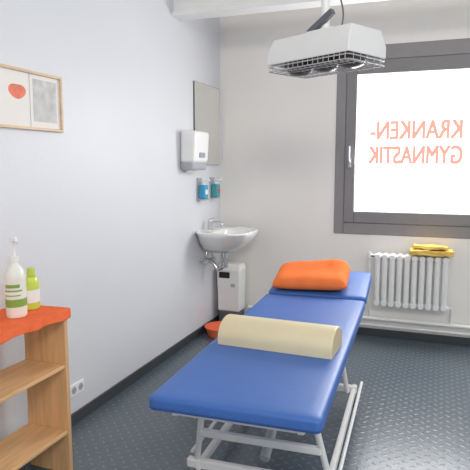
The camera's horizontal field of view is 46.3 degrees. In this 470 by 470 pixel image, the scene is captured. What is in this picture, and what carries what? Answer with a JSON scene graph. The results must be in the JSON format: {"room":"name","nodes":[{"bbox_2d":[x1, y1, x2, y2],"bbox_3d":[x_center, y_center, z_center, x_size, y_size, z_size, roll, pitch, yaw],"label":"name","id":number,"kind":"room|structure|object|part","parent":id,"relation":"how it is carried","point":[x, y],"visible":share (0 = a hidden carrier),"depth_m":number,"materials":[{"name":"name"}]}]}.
{"room":"physiotherapy treatment room","nodes":[
{"label":"physiotherapy treatment room","id":0,"kind":"room"},
{"bbox_2d":[0,0,220,439],"bbox_3d":[-1.445,-0.274,1.955,0.200,3.050,7.400,3,8,20],"label":"wall","id":1,"kind":"structure","parent":0,"point":[106,215],"depth_m":3.45,"materials":[{"name":"white paint"}]},
{"bbox_2d":[0,63,63,132],"bbox_3d":[-1.056,-0.659,2.647,0.020,0.290,0.690,3,8,20],"label":"framed picture","id":2,"kind":"object","parent":1,"relation":"attached to","point":[29,100],"visible":1,"depth_m":2.74,"materials":[{"name":"white paper"}]},
{"bbox_3d":[-0.983,-0.690,2.847,0.001,0.210,0.180,3,8,20],"label":"printed panel","id":3,"kind":"part","parent":2,"relation":"part of","materials":[{"name":"grey paper"}]},
{"bbox_2d":[70,379,83,397],"bbox_3d":[-0.924,0.896,3.215,0.012,0.070,0.132,3,8,20],"label":"double socket","id":4,"kind":"object","parent":1,"relation":"attached to","point":[77,387],"visible":0.92,"depth_m":3.21,"materials":[{"name":"white plastic"}]},
{"bbox_2d":[71,315,218,426],"bbox_3d":[-1.381,1.221,2.013,0.012,0.070,7.200,3,8,20],"label":"baseboard","id":5,"kind":"structure","parent":1,"relation":"attached to","point":[81,413],"depth_m":3.81,"materials":[{"name":"black plastic"}]},
{"bbox_2d":[181,130,208,172],"bbox_3d":[-0.324,-0.674,4.468,0.138,0.330,0.290,3,8,20],"label":"paper towel dispenser","id":6,"kind":"object","parent":1,"relation":"attached to","point":[194,144],"visible":1,"depth_m":4.35,"materials":[{"name":"white plastic"}]},
{"bbox_2d":[181,161,205,169],"bbox_3d":[-0.337,-0.568,4.487,0.112,0.075,0.276,3,8,20],"label":"dispenser","id":7,"kind":"object","parent":6,"relation":"on","point":[185,165],"depth_m":4.37,"materials":[{"name":"grey plastic"}]},
{"bbox_2d":[197,178,209,200],"bbox_3d":[-0.264,-0.394,4.723,0.101,0.190,0.090,3,8,20],"label":"soap dispenser","id":8,"kind":"object","parent":1,"relation":"attached to","point":[202,189],"visible":1,"depth_m":4.70,"materials":[{"name":"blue plastic"}]},
{"bbox_2d":[199,185,207,198],"bbox_3d":[-0.270,-0.371,4.729,0.060,0.117,0.084,3,8,20],"label":"bottle","id":9,"kind":"object","parent":8,"relation":"on","point":[203,189],"depth_m":4.69,"materials":[{"name":"blue plastic"}]},
{"bbox_2d":[193,81,218,164],"bbox_3d":[-0.245,-0.962,4.827,0.015,0.690,0.540,3,8,20],"label":"wall mirror","id":10,"kind":"object","parent":1,"relation":"attached to","point":[205,97],"visible":0.81,"depth_m":4.84,"materials":[{"name":"grey mirror"}]},
{"bbox_2d":[210,177,221,198],"bbox_3d":[-0.167,-0.427,4.984,0.101,0.190,0.090,3,8,20],"label":"soap dispenser","id":11,"kind":"object","parent":1,"relation":"attached to","point":[214,187],"visible":1,"depth_m":4.96,"materials":[{"name":"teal plastic"}]},
{"bbox_2d":[211,184,219,196],"bbox_3d":[-0.173,-0.404,4.989,0.060,0.117,0.084,3,8,20],"label":"bottle","id":12,"kind":"object","parent":11,"relation":"on","point":[215,188],"depth_m":4.95,"materials":[{"name":"teal plastic"}]},
{"bbox_2d":[196,217,257,270],"bbox_3d":[-0.057,0.086,4.815,0.477,0.475,0.570,3,8,20],"label":"washbasin","id":13,"kind":"object","parent":1,"relation":"attached to","point":[222,239],"visible":1,"depth_m":4.70,"materials":[{"name":"white ceramic"}]},
{"bbox_2d":[208,217,222,229],"bbox_3d":[-0.171,-0.101,4.833,0.148,0.107,0.044,3,8,20],"label":"faucet","id":14,"kind":"object","parent":13,"relation":"on","point":[210,222],"depth_m":4.83,"materials":[{"name":"silver metal"}]},
{"bbox_2d":[196,226,257,252],"bbox_3d":[-0.055,0.052,4.810,0.473,0.192,0.570,3,8,20],"label":"basin","id":15,"kind":"object","parent":13,"relation":"in","point":[221,239],"depth_m":4.65,"materials":[{"name":"white ceramic"}]},
{"bbox_2d":[172,0,385,20],"bbox_3d":[1.285,-1.657,3.555,3.700,0.170,0.160,3,8,20],"label":"ceiling beam","id":16,"kind":"structure","parent":1,"relation":"attached to","point":[183,10],"depth_m":3.99,"materials":[{"name":"white paint"}]},
{"bbox_2d":[18,331,469,469],"bbox_3d":[0.384,1.374,1.483,4.100,0.100,7.400,3,8,20],"label":"floor","id":17,"kind":"structure","parent":0,"point":[413,410],"depth_m":3.21,"materials":[{"name":"rubber"}]},
{"bbox_2d":[0,320,72,469],"bbox_3d":[-1.083,0.805,2.312,0.300,0.820,0.870,3,8,20],"label":"wooden shelf","id":18,"kind":"object","parent":17,"relation":"on","point":[45,441],"visible":0.78,"depth_m":2.64,"materials":[{"name":"brown wood"}]},
{"bbox_2d":[0,305,70,344],"bbox_3d":[-1.070,0.417,2.255,0.298,0.047,0.895,3,8,20],"label":"table cloth","id":19,"kind":"object","parent":18,"relation":"on","point":[36,319],"visible":0.74,"depth_m":2.43,"materials":[{"name":"orange fabric"}]},
{"bbox_2d":[4,237,27,318],"bbox_3d":[-0.980,0.187,2.452,0.085,0.358,0.098,1,7,5],"label":"pump bottle","id":20,"kind":"object","parent":19,"relation":"on","point":[15,277],"visible":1,"depth_m":2.42,"materials":[{"name":"plastic"}]},
{"bbox_2d":[26,267,39,309],"bbox_3d":[-0.959,0.250,2.592,0.064,0.198,0.085,3,8,20],"label":"squeeze bottle","id":21,"kind":"object","parent":19,"relation":"on","point":[32,282],"visible":0.87,"depth_m":2.57,"materials":[{"name":"plastic"}]},
{"bbox_3d":[-0.914,0.766,2.693,0.241,0.801,0.024,3,8,20],"label":"panel","id":22,"kind":"part","parent":18,"relation":"part of","materials":[{"name":"brown wood"}]},
{"bbox_2d":[204,321,221,338],"bbox_3d":[-0.125,0.847,4.883,0.292,0.088,0.292,3,8,20],"label":"bowl","id":23,"kind":"object","parent":17,"relation":"on","point":[212,328],"visible":0.38,"depth_m":4.92,"materials":[{"name":"orange plastic"}]},
{"bbox_2d":[217,262,245,320],"bbox_3d":[-0.032,0.557,5.172,0.232,0.590,0.185,3,8,20],"label":"waste bin","id":24,"kind":"object","parent":17,"relation":"on","point":[231,280],"visible":0.76,"depth_m":5.09,"materials":[{"name":"white plastic"}]},
{"bbox_3d":[-0.032,0.294,5.140,0.232,0.060,0.182,3,8,20],"label":"bin lid","id":25,"kind":"part","parent":24,"relation":"part of","materials":[{"name":"white plastic"}]},
{"bbox_2d":[149,271,371,469],"bbox_3d":[0.342,0.756,3.157,0.714,0.704,2.360,2,8,18],"label":"table","id":26,"kind":"object","parent":17,"relation":"on","point":[274,392],"visible":0.87,"depth_m":2.40,"materials":[{"name":"blue leather"}]},
{"bbox_3d":[-0.156,0.866,2.505,0.028,0.399,0.152,-2,8,-19],"label":"lift arm","id":27,"kind":"part","parent":26,"relation":"part of"},
{"bbox_3d":[-0.034,0.962,3.134,0.018,0.018,1.100,2,8,18],"label":"foot rail","id":28,"kind":"part","parent":26,"relation":"part of","materials":[{"name":"white metal"}]},
{"bbox_3d":[0.338,0.541,3.108,0.530,0.102,2.182,2,8,18],"label":"frame","id":29,"kind":"part","parent":26,"relation":"part of","materials":[{"name":"white metal"}]},
{"bbox_3d":[0.243,0.821,2.848,0.048,0.395,0.709,2,8,18],"label":"lift motor","id":30,"kind":"part","parent":26,"relation":"part of","materials":[{"name":"grey plastic"}]},
{"bbox_3d":[0.275,1.018,3.040,0.680,0.052,1.180,2,8,18],"label":"frame","id":31,"kind":"part","parent":26,"relation":"part of","materials":[{"name":"white metal"}]},
{"bbox_2d":[218,314,341,358],"bbox_3d":[0.219,0.478,2.698,0.572,0.120,0.226,3,8,23],"label":"bolster cushion","id":32,"kind":"object","parent":26,"relation":"on","point":[323,341],"visible":1,"depth_m":2.61,"materials":[{"name":"beige leather"}]},
{"bbox_2d":[272,259,349,289],"bbox_3d":[0.546,0.272,3.893,0.512,0.189,0.350,2,8,16],"label":"pillow","id":33,"kind":"object","parent":26,"relation":"on","point":[331,274],"visible":1,"depth_m":3.79,"materials":[{"name":"orange fabric"}]},
{"bbox_3d":[0.362,0.887,2.338,0.151,0.399,0.028,-5,9,-35],"label":"lift arm","id":34,"kind":"part","parent":26,"relation":"part of"},
{"bbox_3d":[0.636,0.772,3.240,0.028,0.403,0.228,4,8,28],"label":"lift arm","id":35,"kind":"part","parent":26,"relation":"part of"},
{"bbox_3d":[0.622,0.989,2.922,0.018,0.018,1.100,2,8,18],"label":"foot rail","id":36,"kind":"part","parent":26,"relation":"part of","materials":[{"name":"white metal"}]},
{"bbox_2d":[220,0,469,337],"bbox_3d":[1.632,-0.615,4.633,3.700,3.050,0.200,3,8,20],"label":"wall","id":37,"kind":"structure","parent":0,"point":[278,132],"depth_m":4.91,"materials":[{"name":"white paint"}]},
{"bbox_2d":[248,305,469,335],"bbox_3d":[1.718,0.778,4.638,3.380,0.095,0.063,3,8,20],"label":"pipe","id":38,"kind":"object","parent":37,"relation":"attached to","point":[249,306],"visible":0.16,"depth_m":4.68,"materials":[{"name":"white metal"}]},
{"bbox_2d":[333,38,469,238],"bbox_3d":[1.545,-0.775,4.550,1.420,1.590,0.178,3,8,20],"label":"window","id":39,"kind":"structure","parent":37,"relation":"in","point":[402,146],"depth_m":4.59,"materials":[{"name":"paint"}]},
{"bbox_3d":[0.978,-0.670,4.711,0.025,0.180,0.060,3,8,20],"label":"handle","id":40,"kind":"part","parent":39,"relation":"part of","materials":[{"name":"grey plastic"}]},
{"bbox_3d":[1.550,-0.767,4.563,1.100,1.210,0.008,3,8,20],"label":"pane","id":41,"kind":"part","parent":39,"relation":"part of","materials":[{"name":"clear glass"}]},
{"bbox_2d":[367,252,451,323],"bbox_3d":[1.462,0.443,4.623,0.686,0.585,0.188,3,8,20],"label":"radiator","id":42,"kind":"object","parent":37,"relation":"attached to","point":[384,301],"visible":0.99,"depth_m":4.53,"materials":[{"name":"white metal"}]},
{"bbox_2d":[410,248,453,256],"bbox_3d":[1.603,0.140,4.482,0.343,0.055,0.192,2,8,18],"label":"folded towel","id":43,"kind":"object","parent":42,"relation":"on","point":[413,251],"visible":0.94,"depth_m":4.41,"materials":[{"name":"yellow fabric"}]},
{"bbox_2d":[412,243,447,250],"bbox_3d":[1.595,0.098,4.484,0.270,0.040,0.164,4,8,26],"label":"folded towel","id":44,"kind":"object","parent":43,"relation":"on","point":[424,246],"visible":1,"depth_m":4.44,"materials":[{"name":"yellow fabric"}]},
{"bbox_2d":[357,327,469,345],"bbox_3d":[1.601,0.876,4.721,3.688,0.070,0.012,3,8,20],"label":"baseboard","id":45,"kind":"structure","parent":37,"relation":"attached to","point":[455,340],"depth_m":4.74,"materials":[{"name":"black plastic"}]},
{"bbox_3d":[0.384,-1.751,1.085,4.100,0.100,7.400,3,8,20],"label":"ceiling","id":46,"kind":"structure","parent":0,"visible":0},
{"bbox_2d":[268,0,385,77],"bbox_3d":[0.454,-1.363,2.721,0.304,1.081,0.522,-6,10,-41],"label":"heat lamp","id":47,"kind":"object","parent":46,"relation":"hanging from","point":[349,46],"visible":1,"depth_m":2.67,"materials":[{"name":"paint"}]},
{"bbox_3d":[0.428,-1.060,2.743,0.030,0.104,0.162,-6,10,-41],"label":"tilt lever","id":48,"kind":"part","parent":47,"relation":"part of","materials":[{"name":"grey plastic"}]},
{"bbox_2d":[269,52,383,77],"bbox_3d":[0.454,-0.855,2.785,0.304,0.037,0.522,-6,10,-41],"label":"grille","id":49,"kind":"object","parent":47,"relation":"attached to","point":[295,66],"depth_m":2.72,"materials":[{"name":"metal"}]}
]}

